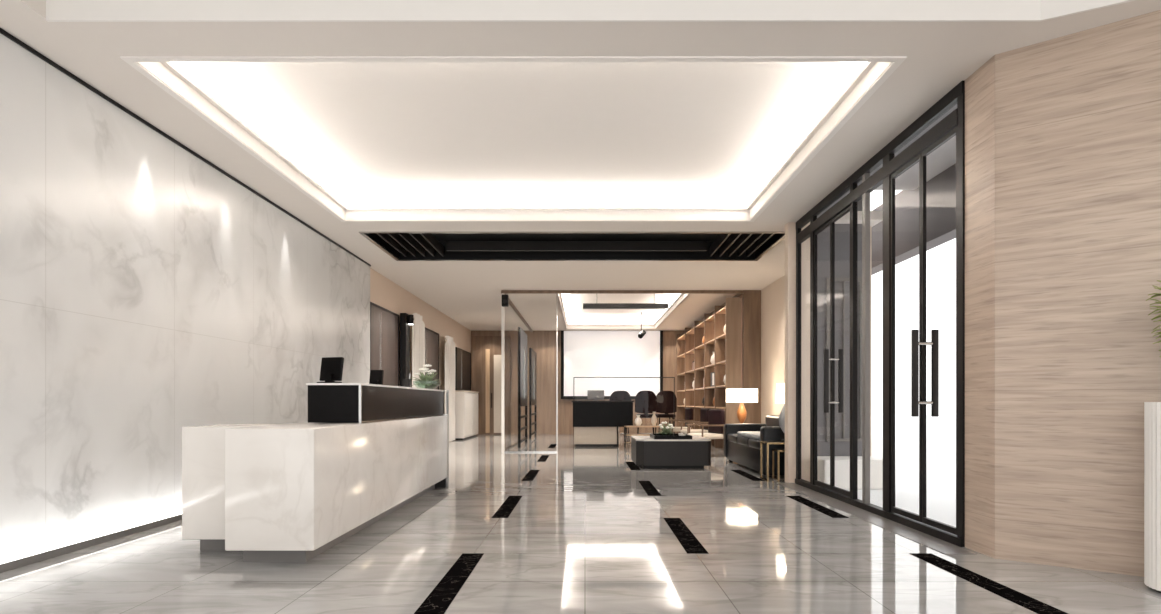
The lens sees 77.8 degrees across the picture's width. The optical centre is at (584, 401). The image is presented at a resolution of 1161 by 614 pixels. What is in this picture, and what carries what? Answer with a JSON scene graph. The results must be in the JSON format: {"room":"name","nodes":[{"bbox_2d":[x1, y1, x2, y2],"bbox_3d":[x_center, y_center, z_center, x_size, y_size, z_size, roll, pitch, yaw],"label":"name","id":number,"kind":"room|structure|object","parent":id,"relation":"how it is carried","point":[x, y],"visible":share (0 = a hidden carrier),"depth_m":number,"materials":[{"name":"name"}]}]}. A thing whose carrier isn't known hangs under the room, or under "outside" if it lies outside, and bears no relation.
{"room":"lobby","nodes":[
{"label":"lobby","id":0,"kind":"room"},
{"bbox_2d":[0,33,369,561],"bbox_3d":[-3.960,-0.670,5.900,0.280,3.540,13.800,0,0,0],"label":"wall","id":1,"kind":"structure","parent":0,"point":[147,294],"depth_m":6.00,"materials":[{"name":"white stone"}]},
{"bbox_2d":[0,514,181,572],"bbox_3d":[-3.790,1.073,5.900,0.060,0.055,13.800,0,0,0],"label":"baseboard","id":2,"kind":"structure","parent":1,"relation":"attached to","point":[31,559],"depth_m":5.39,"materials":[{"name":"grey metal"}]},
{"bbox_2d":[0,512,181,563],"bbox_3d":[-3.788,1.042,5.900,0.025,0.007,13.800,0,0,0],"label":"light strip","id":3,"kind":"object","parent":2,"relation":"on","point":[19,557],"visible":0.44,"depth_m":5.41,"materials":[{"name":"white plastic"}]},
{"bbox_2d":[0,28,370,265],"bbox_3d":[-3.812,-2.423,5.900,0.015,0.026,13.800,0,0,0],"label":"trim","id":4,"kind":"structure","parent":1,"relation":"attached to","point":[3,32],"depth_m":6.22,"materials":[{"name":"black metal"}]},
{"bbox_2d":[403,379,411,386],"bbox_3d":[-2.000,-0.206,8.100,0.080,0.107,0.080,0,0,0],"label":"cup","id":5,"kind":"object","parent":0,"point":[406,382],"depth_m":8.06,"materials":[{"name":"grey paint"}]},
{"bbox_2d":[370,268,470,413],"bbox_3d":[-4.050,-0.670,18.700,0.300,3.540,11.800,0,0,0],"label":"wall","id":6,"kind":"structure","parent":0,"point":[385,293],"depth_m":16.86,"materials":[{"name":"beige paint"}]},
{"bbox_2d":[370,302,398,385],"bbox_3d":[-3.872,-0.350,13.900,0.054,2.900,2.000,0,0,0],"label":"panel","id":7,"kind":"object","parent":6,"relation":"attached to","point":[384,323],"visible":0.54,"depth_m":13.93,"materials":[{"name":"beige wood"}]},
{"bbox_2d":[425,327,438,389],"bbox_3d":[-3.872,-0.350,17.875,0.054,2.900,2.250,0,0,0],"label":"panel","id":8,"kind":"object","parent":6,"relation":"attached to","point":[431,337],"visible":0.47,"depth_m":18.23,"materials":[{"name":"black wood"}]},
{"bbox_2d":[455,347,470,390],"bbox_3d":[-3.872,-1.000,22.950,0.054,1.300,2.700,0,0,0],"label":"panel","id":9,"kind":"object","parent":6,"relation":"attached to","point":[462,357],"visible":0.89,"depth_m":22.69,"materials":[{"name":"black paint"}]},
{"bbox_2d":[471,331,684,433],"bbox_3d":[0.000,-0.920,24.700,8.400,4.040,0.200,0,0,0],"label":"wall","id":10,"kind":"structure","parent":0,"point":[544,343],"depth_m":24.60,"materials":[{"name":"brown wood"}]},
{"bbox_2d":[472,336,509,433],"bbox_3d":[-3.200,-0.575,24.512,1.300,3.350,0.175,0,0,0],"label":"door","id":11,"kind":"structure","parent":10,"relation":"in","point":[486,350],"depth_m":24.50,"materials":[{"name":"brown wood"}]},
{"bbox_2d":[561,330,662,398],"bbox_3d":[0.915,-1.265,24.510,3.470,2.330,0.100,0,0,0],"label":"projection screen","id":12,"kind":"object","parent":10,"relation":"attached to","point":[583,353],"visible":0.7,"depth_m":24.50,"materials":[{"name":"white fabric"}]},
{"bbox_2d":[0,415,1160,613],"bbox_3d":[18.025,1.180,27.000,43.950,0.160,66.000,0,0,0],"label":"floor","id":13,"kind":"structure","parent":0,"point":[583,536],"depth_m":4.97,"materials":[{"name":"grey tile"}]},
{"bbox_2d":[182,383,448,561],"bbox_3d":[-2.317,0.474,7.045,1.105,1.252,4.630,0,0,0],"label":"reception desk","id":14,"kind":"object","parent":13,"relation":"on","point":[268,492],"visible":1,"depth_m":5.12,"materials":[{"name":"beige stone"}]},
{"bbox_2d":[317,357,343,382],"bbox_3d":[-2.133,-0.266,6.011,0.210,0.219,0.120,0,0,20],"label":"computer monitor","id":15,"kind":"object","parent":14,"relation":"on","point":[331,371],"visible":0.97,"depth_m":6.01,"materials":[{"name":"black paint"}]},
{"bbox_2d":[306,383,444,390],"bbox_3d":[-2.020,-0.144,7.530,0.440,0.016,3.500,0,0,0],"label":"countertop","id":16,"kind":"structure","parent":14,"relation":"on","point":[364,384],"depth_m":6.04,"materials":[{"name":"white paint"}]},
{"bbox_2d":[308,385,443,422],"bbox_3d":[-2.022,0.015,7.530,0.415,0.300,3.480,0,0,0],"label":"reception counter","id":17,"kind":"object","parent":14,"relation":"on","point":[326,403],"depth_m":6.04,"materials":[{"name":"black paint"}]},
{"bbox_2d":[369,370,383,384],"bbox_3d":[-2.122,-0.242,7.290,0.160,0.170,0.120,0,0,10],"label":"computer monitor","id":18,"kind":"object","parent":14,"relation":"on","point":[376,376],"visible":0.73,"depth_m":7.30,"materials":[{"name":"black paint"}]},
{"bbox_2d":[403,374,411,386],"bbox_3d":[-2.000,-0.237,8.100,0.080,0.168,0.080,0,0,0],"label":"pen holder","id":19,"kind":"object","parent":14,"relation":"on","point":[406,382],"visible":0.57,"depth_m":8.06,"materials":[{"name":"grey paint"}]},
{"bbox_2d":[410,364,441,388],"bbox_3d":[-1.991,-0.315,9.002,0.363,0.324,0.412,0,0,0],"label":"potted plant","id":20,"kind":"object","parent":14,"relation":"on","point":[425,379],"visible":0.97,"depth_m":8.95,"materials":[{"name":"green plant"}]},
{"bbox_2d":[400,313,409,386],"bbox_3d":[-3.780,-0.375,15.125,0.120,2.950,0.350,0,0,0],"label":"post","id":21,"kind":"object","parent":13,"relation":"on","point":[404,327],"visible":0.5,"depth_m":14.95,"materials":[{"name":"black metal"}]},
{"bbox_2d":[408,315,413,324],"bbox_3d":[-3.660,-1.728,15.120,0.120,0.205,0.120,0,0,0],"label":"wall spotlight","id":22,"kind":"object","parent":21,"relation":"attached to","point":[410,317],"visible":1,"depth_m":15.07,"materials":[{"name":"black metal"}]},
{"bbox_2d":[412,313,424,387],"bbox_3d":[-3.719,-0.435,16.050,0.079,3.030,1.100,0,0,0],"label":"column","id":23,"kind":"structure","parent":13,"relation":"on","point":[418,328],"depth_m":16.00,"materials":[{"name":"white paint"}]},
{"bbox_2d":[414,553,483,613],"bbox_3d":[-0.810,1.109,4.423,0.156,0.022,1.594,0,0,0],"label":"inlay","id":24,"kind":"object","parent":13,"relation":"on","point":[438,601],"visible":0.89,"depth_m":4.28,"materials":[{"name":"black stone"}]},
{"bbox_2d":[445,335,454,440],"bbox_3d":[-3.719,-0.360,19.800,0.079,2.880,1.400,0,0,0],"label":"curtain","id":25,"kind":"object","parent":13,"relation":"on","point":[449,344],"visible":0.78,"depth_m":19.76,"materials":[{"name":"white fabric"}]},
{"bbox_2d":[455,391,478,439],"bbox_3d":[-3.680,0.385,22.200,0.400,1.430,2.840,0,0,0],"label":"counter","id":26,"kind":"object","parent":13,"relation":"on","point":[466,402],"depth_m":21.20,"materials":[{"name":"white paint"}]},
{"bbox_2d":[492,496,521,517],"bbox_3d":[-0.810,1.109,7.633,0.156,0.022,1.594,0,0,0],"label":"inlay","id":27,"kind":"object","parent":13,"relation":"on","point":[509,504],"visible":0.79,"depth_m":7.49,"materials":[{"name":"black stone"}]},
{"bbox_2d":[518,327,526,447],"bbox_3d":[-1.570,-0.350,18.350,0.080,2.900,2.100,0,0,0],"label":"folding screen","id":28,"kind":"object","parent":13,"relation":"on","point":[522,336],"visible":1,"depth_m":17.86,"materials":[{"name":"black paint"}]},
{"bbox_2d":[521,470,538,480],"bbox_3d":[-0.810,1.109,10.843,0.156,0.022,1.594,0,0,0],"label":"inlay","id":29,"kind":"object","parent":13,"relation":"on","point":[531,474],"visible":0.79,"depth_m":10.75,"materials":[{"name":"black stone"}]},
{"bbox_2d":[529,348,535,438],"bbox_3d":[-1.610,-0.250,22.450,0.080,2.700,2.300,0,0,0],"label":"folding screen","id":30,"kind":"object","parent":13,"relation":"on","point":[532,354],"visible":0.97,"depth_m":21.81,"materials":[{"name":"black paint"}]},
{"bbox_2d":[537,455,548,461],"bbox_3d":[-0.810,1.109,14.053,0.156,0.022,1.594,0,0,0],"label":"inlay","id":31,"kind":"object","parent":13,"relation":"on","point":[543,458],"visible":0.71,"depth_m":13.99,"materials":[{"name":"black stone"}]},
{"bbox_2d":[572,401,633,446],"bbox_3d":[0.440,0.537,17.986,1.540,1.135,0.907,0,0,0],"label":"desk","id":32,"kind":"object","parent":13,"relation":"on","point":[595,423],"depth_m":17.70,"materials":[{"name":"black paint"}]},
{"bbox_2d":[587,390,603,400],"bbox_3d":[0.270,-0.164,17.993,0.420,0.258,0.127,0,0,0],"label":"monitor","id":33,"kind":"object","parent":32,"relation":"on","point":[595,395],"visible":1,"depth_m":18.00,"materials":[{"name":"silver metal"}]},
{"bbox_2d":[572,401,633,401],"bbox_3d":[0.440,-0.015,18.050,1.540,0.029,0.780,0,0,0],"label":"countertop","id":34,"kind":"structure","parent":32,"relation":"on","point":[572,401],"depth_m":17.66,"materials":[{"name":"grey paint"}]},
{"bbox_2d":[609,391,630,443],"bbox_3d":[0.930,0.401,19.250,0.580,1.401,0.480,0,0,-4],"label":"chair","id":35,"kind":"object","parent":13,"relation":"on","point":[616,395],"visible":0.2,"depth_m":19.04,"materials":[{"name":"black leather"}]},
{"bbox_2d":[574,377,674,433],"bbox_3d":[1.020,0.225,18.800,2.640,1.750,0.030,0,0,0],"label":"glass screen","id":36,"kind":"object","parent":13,"relation":"on","point":[574,377],"visible":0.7,"depth_m":18.79,"materials":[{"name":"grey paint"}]},
{"bbox_2d":[626,462,639,469],"bbox_3d":[0.820,1.109,12.443,0.156,0.022,1.594,0,0,0],"label":"inlay","id":37,"kind":"object","parent":13,"relation":"on","point":[632,465],"visible":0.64,"depth_m":12.25,"materials":[{"name":"black stone"}]},
{"bbox_2d":[624,426,663,447],"bbox_3d":[1.425,0.838,17.300,0.950,0.525,0.400,0,0,0],"label":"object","id":38,"kind":"object","parent":13,"relation":"on","point":[625,434],"visible":0.57,"depth_m":17.10,"materials":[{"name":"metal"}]},
{"bbox_2d":[624,434,649,435],"bbox_3d":[1.425,0.787,17.300,0.950,0.025,0.400,0,0,0],"label":"shelf","id":39,"kind":"object","parent":38,"relation":"attached to","point":[624,434],"depth_m":17.14,"materials":[{"name":"brown wood"}]},
{"bbox_2d":[635,415,641,425],"bbox_3d":[1.280,0.444,17.300,0.180,0.260,0.180,0,0,0],"label":"vase","id":40,"kind":"object","parent":38,"relation":"on","point":[638,421],"visible":1,"depth_m":17.24,"materials":[{"name":"white ceramic"}]},
{"bbox_2d":[624,426,663,426],"bbox_3d":[1.425,0.588,17.300,0.950,0.025,0.400,0,0,0],"label":"shelf","id":41,"kind":"object","parent":38,"relation":"attached to","point":[624,426],"depth_m":17.10,"materials":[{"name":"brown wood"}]},
{"bbox_2d":[651,412,656,425],"bbox_3d":[1.660,0.404,17.300,0.140,0.340,0.140,0,0,0],"label":"vase","id":42,"kind":"object","parent":38,"relation":"on","point":[654,418],"visible":1,"depth_m":17.26,"materials":[{"name":"beige ceramic"}]},
{"bbox_2d":[635,391,656,433],"bbox_3d":[1.620,0.401,19.200,0.580,1.401,0.480,0,0,3],"label":"bar chair","id":43,"kind":"object","parent":13,"relation":"on","point":[645,401],"visible":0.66,"depth_m":18.99,"materials":[{"name":"black leather"}]},
{"bbox_2d":[639,481,661,495],"bbox_3d":[0.820,1.109,9.233,0.156,0.022,1.594,0,0,0],"label":"inlay","id":44,"kind":"object","parent":13,"relation":"on","point":[647,486],"visible":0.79,"depth_m":9.13,"materials":[{"name":"black stone"}]},
{"bbox_2d":[655,391,676,433],"bbox_3d":[2.150,0.401,19.400,0.580,1.401,0.480,0,0,-8],"label":"chair","id":45,"kind":"object","parent":13,"relation":"on","point":[665,399],"visible":0.7,"depth_m":19.18,"materials":[{"name":"brown leather"}]},
{"bbox_2d":[631,436,710,467],"bbox_3d":[1.465,0.860,12.547,1.240,0.480,1.405,0,0,0],"label":"coffee table","id":46,"kind":"object","parent":13,"relation":"on","point":[646,451],"visible":0.96,"depth_m":11.85,"materials":[{"name":"grey paint"}]},
{"bbox_2d":[650,434,691,438],"bbox_3d":[1.465,0.590,12.350,0.630,0.059,0.800,0,0,0],"label":"serving tray","id":47,"kind":"object","parent":46,"relation":"on","point":[654,436],"visible":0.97,"depth_m":11.95,"materials":[{"name":"black paint"}]},
{"bbox_2d":[659,421,675,434],"bbox_3d":[1.420,0.471,12.412,0.320,0.272,0.341,0,0,38],"label":"centrepiece","id":48,"kind":"object","parent":47,"relation":"on","point":[666,429],"visible":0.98,"depth_m":12.35,"materials":[{"name":"white plant"}]},
{"bbox_2d":[666,408,693,433],"bbox_3d":[2.410,0.625,18.301,0.580,0.951,0.640,0,0,-5],"label":"armchair","id":49,"kind":"object","parent":13,"relation":"on","point":[688,411],"visible":0.52,"depth_m":18.06,"materials":[{"name":"brown wood"}]},
{"bbox_2d":[664,518,708,553],"bbox_3d":[0.820,1.109,6.023,0.156,0.022,1.594,0,0,0],"label":"inlay","id":50,"kind":"object","parent":13,"relation":"on","point":[689,542],"visible":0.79,"depth_m":5.83,"materials":[{"name":"black stone"}]},
{"bbox_2d":[680,408,711,449],"bbox_3d":[2.560,0.625,16.602,0.580,0.951,0.640,0,0,-10],"label":"armchair","id":51,"kind":"object","parent":13,"relation":"on","point":[704,411],"visible":0.42,"depth_m":16.54,"materials":[{"name":"brown wood"}]},
{"bbox_2d":[686,409,724,456],"bbox_3d":[2.459,0.625,14.603,0.580,0.951,0.640,0,0,-20],"label":"armchair","id":52,"kind":"object","parent":13,"relation":"on","point":[716,417],"visible":0.65,"depth_m":14.52,"materials":[{"name":"beige fabric"}]},
{"bbox_2d":[676,297,741,447],"bbox_3d":[3.277,-0.600,20.125,0.355,3.400,8.590,0,0,0],"label":"shelving","id":53,"kind":"object","parent":13,"relation":"on","point":[727,347],"visible":0.8,"depth_m":18.68,"materials":[{"name":"brown wood"}]},
{"bbox_2d":[710,352,714,363],"bbox_3d":[3.270,-1.101,18.200,0.200,0.340,0.200,0,0,0],"label":"vase","id":54,"kind":"object","parent":53,"relation":"on","point":[712,360],"visible":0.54,"depth_m":18.14,"materials":[{"name":"white ceramic"}]},
{"bbox_2d":[711,372,714,386],"bbox_3d":[3.215,-0.555,17.725,0.170,0.349,0.550,0,0,0],"label":"picture frame","id":55,"kind":"object","parent":53,"relation":"on","point":[712,373],"visible":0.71,"depth_m":17.64,"materials":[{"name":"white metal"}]},
{"bbox_2d":[731,470,763,480],"bbox_3d":[2.430,1.109,10.843,0.156,0.022,1.594,0,0,0],"label":"inlay","id":56,"kind":"object","parent":13,"relation":"on","point":[740,472],"visible":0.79,"depth_m":10.75,"materials":[{"name":"black stone"}]},
{"bbox_2d":[724,415,784,476],"bbox_3d":[3.090,0.670,11.920,1.020,0.860,3.000,0,0,0],"label":"leather sofa","id":57,"kind":"object","parent":13,"relation":"on","point":[745,451],"visible":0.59,"depth_m":11.42,"materials":[{"name":"black leather"}]},
{"bbox_2d":[727,433,738,442],"bbox_3d":[2.970,0.645,12.770,0.740,0.150,0.840,0,0,0],"label":"seat cushion","id":58,"kind":"object","parent":57,"relation":"on","point":[731,437],"depth_m":12.78,"materials":[{"name":"black leather"}]},
{"bbox_2d":[737,435,748,445],"bbox_3d":[2.970,0.645,11.920,0.740,0.150,0.840,0,0,0],"label":"seat cushion","id":59,"kind":"object","parent":57,"relation":"on","point":[741,440],"depth_m":11.93,"materials":[{"name":"black leather"}]},
{"bbox_2d":[737,431,759,439],"bbox_3d":[2.945,0.534,11.525,0.710,0.068,1.550,0,0,0],"label":"throw blanket","id":60,"kind":"object","parent":57,"relation":"on","point":[751,434],"visible":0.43,"depth_m":11.56,"materials":[{"name":"fabric"}]},
{"bbox_2d":[748,438,759,448],"bbox_3d":[2.970,0.645,11.070,0.740,0.150,0.840,0,0,0],"label":"seat cushion","id":61,"kind":"object","parent":57,"relation":"on","point":[752,443],"depth_m":11.11,"materials":[{"name":"black leather"}]},
{"bbox_2d":[760,441,784,480],"bbox_3d":[2.810,0.830,10.165,0.580,0.540,0.390,0,0,0],"label":"side table","id":62,"kind":"object","parent":13,"relation":"on","point":[761,442],"visible":0.57,"depth_m":10.00,"materials":[{"name":"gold metal"}]},
{"bbox_2d":[776,383,784,441],"bbox_3d":[2.840,0.149,10.180,0.280,0.819,0.280,0,0,0],"label":"table lamp","id":63,"kind":"object","parent":62,"relation":"on","point":[780,389],"visible":0.4,"depth_m":10.12,"materials":[{"name":"white fabric"}]},
{"bbox_2d":[772,449,784,480],"bbox_3d":[2.870,0.885,10.165,0.380,0.430,0.310,0,0,0],"label":"side table","id":64,"kind":"object","parent":13,"relation":"on","point":[778,451],"visible":0.52,"depth_m":10.02,"materials":[{"name":"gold metal"}]},
{"bbox_2d":[787,496,848,517],"bbox_3d":[2.430,1.109,7.633,0.156,0.022,1.594,0,0,0],"label":"inlay","id":65,"kind":"object","parent":13,"relation":"on","point":[820,508],"visible":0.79,"depth_m":7.49,"materials":[{"name":"black stone"}]},
{"bbox_2d":[817,456,882,488],"bbox_3d":[3.505,0.930,9.520,0.890,0.380,0.640,0,0,0],"label":"stone ledge","id":66,"kind":"object","parent":13,"relation":"on","point":[842,463],"visible":0.49,"depth_m":9.20,"materials":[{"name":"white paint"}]},
{"bbox_2d":[778,483,975,553],"bbox_3d":[2.715,1.098,7.490,0.230,0.004,4.580,0,0,0],"label":"threshold","id":67,"kind":"object","parent":13,"relation":"on","point":[939,545],"visible":1,"depth_m":6.50,"materials":[{"name":"grey stone"}]},
{"bbox_2d":[795,81,964,546],"bbox_3d":[2.890,-0.669,7.620,0.080,3.538,4.320,0,0,0],"label":"frame","id":68,"kind":"object","parent":13,"relation":"on","point":[885,156],"visible":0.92,"depth_m":6.87,"materials":[{"name":"black metal"}]},
{"bbox_2d":[814,220,830,489],"bbox_3d":[2.890,-0.550,8.723,0.030,3.160,0.615,0,0,0],"label":"door","id":69,"kind":"structure","parent":68,"relation":"attached to","point":[816,482],"depth_m":9.00,"materials":[{"name":"black metal"}]},
{"bbox_2d":[824,206,849,496],"bbox_3d":[2.890,-0.550,8.098,0.226,3.160,0.615,0,0,0],"label":"door","id":70,"kind":"structure","parent":68,"relation":"attached to","point":[840,402],"depth_m":8.38,"materials":[{"name":"black metal"}]},
{"bbox_2d":[891,153,920,521],"bbox_3d":[2.890,-0.550,6.468,0.030,3.160,0.605,0,0,0],"label":"door","id":71,"kind":"structure","parent":68,"relation":"attached to","point":[908,514],"depth_m":6.74,"materials":[{"name":"black metal"}]},
{"bbox_2d":[911,127,956,534],"bbox_3d":[2.890,-0.550,5.853,0.226,3.160,0.605,0,0,0],"label":"door","id":72,"kind":"structure","parent":68,"relation":"attached to","point":[934,343],"depth_m":6.12,"materials":[{"name":"black metal"}]},
{"bbox_2d":[909,553,1067,613],"bbox_3d":[2.430,1.109,4.423,0.156,0.022,1.594,0,0,0],"label":"inlay","id":73,"kind":"object","parent":13,"relation":"on","point":[1021,599],"visible":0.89,"depth_m":4.28,"materials":[{"name":"black stone"}]},
{"bbox_2d":[1144,280,1160,592],"bbox_3d":[3.542,0.175,4.130,0.552,1.851,0.535,0,0,0],"label":"planter","id":74,"kind":"object","parent":13,"relation":"on","point":[1152,410],"visible":1,"depth_m":4.17,"materials":[{"name":"white paint"}]},
{"bbox_3d":[3.200,0.830,14.700,0.600,0.540,0.600,0,0,0],"label":"end table","id":75,"kind":"object","parent":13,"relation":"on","visible":0},
{"bbox_2d":[726,389,757,423],"bbox_3d":[3.200,0.144,14.700,0.580,0.829,0.320,0,0,0],"label":"table lamp","id":76,"kind":"object","parent":75,"relation":"on","point":[732,395],"visible":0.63,"depth_m":14.54,"materials":[{"name":"white fabric"}]},
{"bbox_2d":[0,0,1160,330],"bbox_3d":[2.150,-2.675,13.050,12.700,0.470,23.100,0,0,0],"label":"ceiling","id":77,"kind":"structure","parent":0,"point":[367,140],"depth_m":7.01,"materials":[{"name":"paint"}]},
{"bbox_2d":[120,56,906,221],"bbox_3d":[-0.505,-2.434,7.395,5.550,0.012,4.630,0,0,0],"label":"trim","id":78,"kind":"structure","parent":77,"relation":"attached to","point":[896,61],"depth_m":5.12,"materials":[{"name":"paint"}]},
{"bbox_2d":[359,232,784,260],"bbox_3d":[-0.140,-2.592,11.345,6.200,0.335,2.070,0,0,0],"label":"ceiling vent","id":79,"kind":"object","parent":77,"relation":"in","point":[401,246],"visible":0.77,"depth_m":11.83,"materials":[{"name":"metal"}]},
{"bbox_2d":[46,0,1134,21],"bbox_3d":[1.736,-2.503,4.066,10.265,0.151,1.618,0,0,15],"label":"trim","id":80,"kind":"structure","parent":77,"relation":"attached to","point":[56,10],"depth_m":4.58,"materials":[{"name":"white paint"}]},
{"bbox_2d":[583,294,668,308],"bbox_3d":[1.025,-2.550,18.200,2.150,0.380,0.200,0,0,0],"label":"bar","id":81,"kind":"object","parent":77,"relation":"hanging from","point":[654,305],"visible":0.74,"depth_m":18.10,"materials":[{"name":"black metal"}]},
{"bbox_2d":[638,312,645,338],"bbox_3d":[1.740,-2.336,22.000,0.160,0.809,0.316,0,0,31],"label":"ceiling spotlight","id":82,"kind":"object","parent":77,"relation":"hanging from","point":[642,333],"visible":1,"depth_m":21.97,"materials":[{"name":"black metal"}]},
{"bbox_2d":[501,290,743,452],"bbox_3d":[0.810,-0.667,20.008,5.300,3.535,8.985,0,0,0],"label":"glass wall","id":83,"kind":"structure","parent":0,"point":[505,301],"depth_m":15.69,"materials":[{"name":"clear glass"}]},
{"bbox_2d":[739,294,742,388],"bbox_3d":[3.530,-0.670,20.200,0.140,3.540,8.800,0,0,0],"label":"wall","id":84,"kind":"structure","parent":0,"point":[741,296],"depth_m":15.82,"materials":[{"name":"brown wood"}]},
{"bbox_2d":[690,294,741,327],"bbox_3d":[3.440,-2.400,20.200,0.040,0.060,8.800,0,0,0],"label":"trim","id":85,"kind":"structure","parent":84,"relation":"attached to","point":[736,295],"depth_m":17.91,"materials":[{"name":"brown wood"}]},
{"bbox_2d":[743,290,760,423],"bbox_3d":[3.830,-0.670,15.750,0.740,3.540,0.100,0,0,0],"label":"wall panel","id":86,"kind":"object","parent":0,"point":[751,298],"visible":0.43,"depth_m":15.70,"materials":[{"name":"brown wood"}]},
{"bbox_2d":[785,222,809,482],"bbox_3d":[2.950,-0.670,9.865,0.380,3.540,0.170,0,0,0],"label":"wall pier","id":87,"kind":"object","parent":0,"point":[790,227],"visible":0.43,"depth_m":9.78,"materials":[{"name":"beige paint"}]},
{"bbox_2d":[761,226,871,455],"bbox_3d":[3.910,-0.670,12.850,0.140,3.540,5.700,0,0,0],"label":"wall","id":88,"kind":"structure","parent":0,"point":[773,295],"depth_m":14.59,"materials":[{"name":"beige paint"}]},
{"bbox_2d":[817,104,956,217],"bbox_3d":[3.040,-2.680,7.575,0.160,0.440,4.550,0,0,0],"label":"window","id":89,"kind":"structure","parent":0,"point":[952,109],"depth_m":6.91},
{"bbox_2d":[965,10,1160,576],"bbox_3d":[4.866,-0.670,3.579,5.470,3.540,0.471,0,0,42],"label":"wall","id":90,"kind":"structure","parent":0,"point":[1063,134],"depth_m":4.81,"materials":[{"name":"beige wood"}]},
{"label":"outside","id":91,"kind":"structure","parent":0,"visible":0},
{"bbox_2d":[817,199,861,455],"bbox_3d":[3.490,-0.870,9.930,0.700,3.940,0.140,0,0,0],"label":"wall","id":92,"kind":"structure","parent":91,"point":[842,231],"depth_m":9.86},
{"bbox_2d":[826,277,861,441],"bbox_3d":[3.550,-0.580,9.845,0.500,2.240,0.030,0,0,0],"label":"window","id":93,"kind":"structure","parent":92,"relation":"in","point":[837,279],"depth_m":9.83,"materials":[{"name":"clear glass"}]},
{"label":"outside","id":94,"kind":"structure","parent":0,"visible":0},
{"bbox_2d":[875,135,955,189],"bbox_3d":[3.730,-2.950,6.425,1.540,0.100,6.850,0,0,0],"label":"ceiling","id":95,"kind":"structure","parent":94,"point":[943,157],"depth_m":8.90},
{"bbox_2d":[872,163,955,274],"bbox_3d":[4.625,-2.550,13.500,0.250,0.900,21.000,0,0,0],"label":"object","id":96,"kind":"structure","parent":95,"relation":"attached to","point":[941,189],"depth_m":9.71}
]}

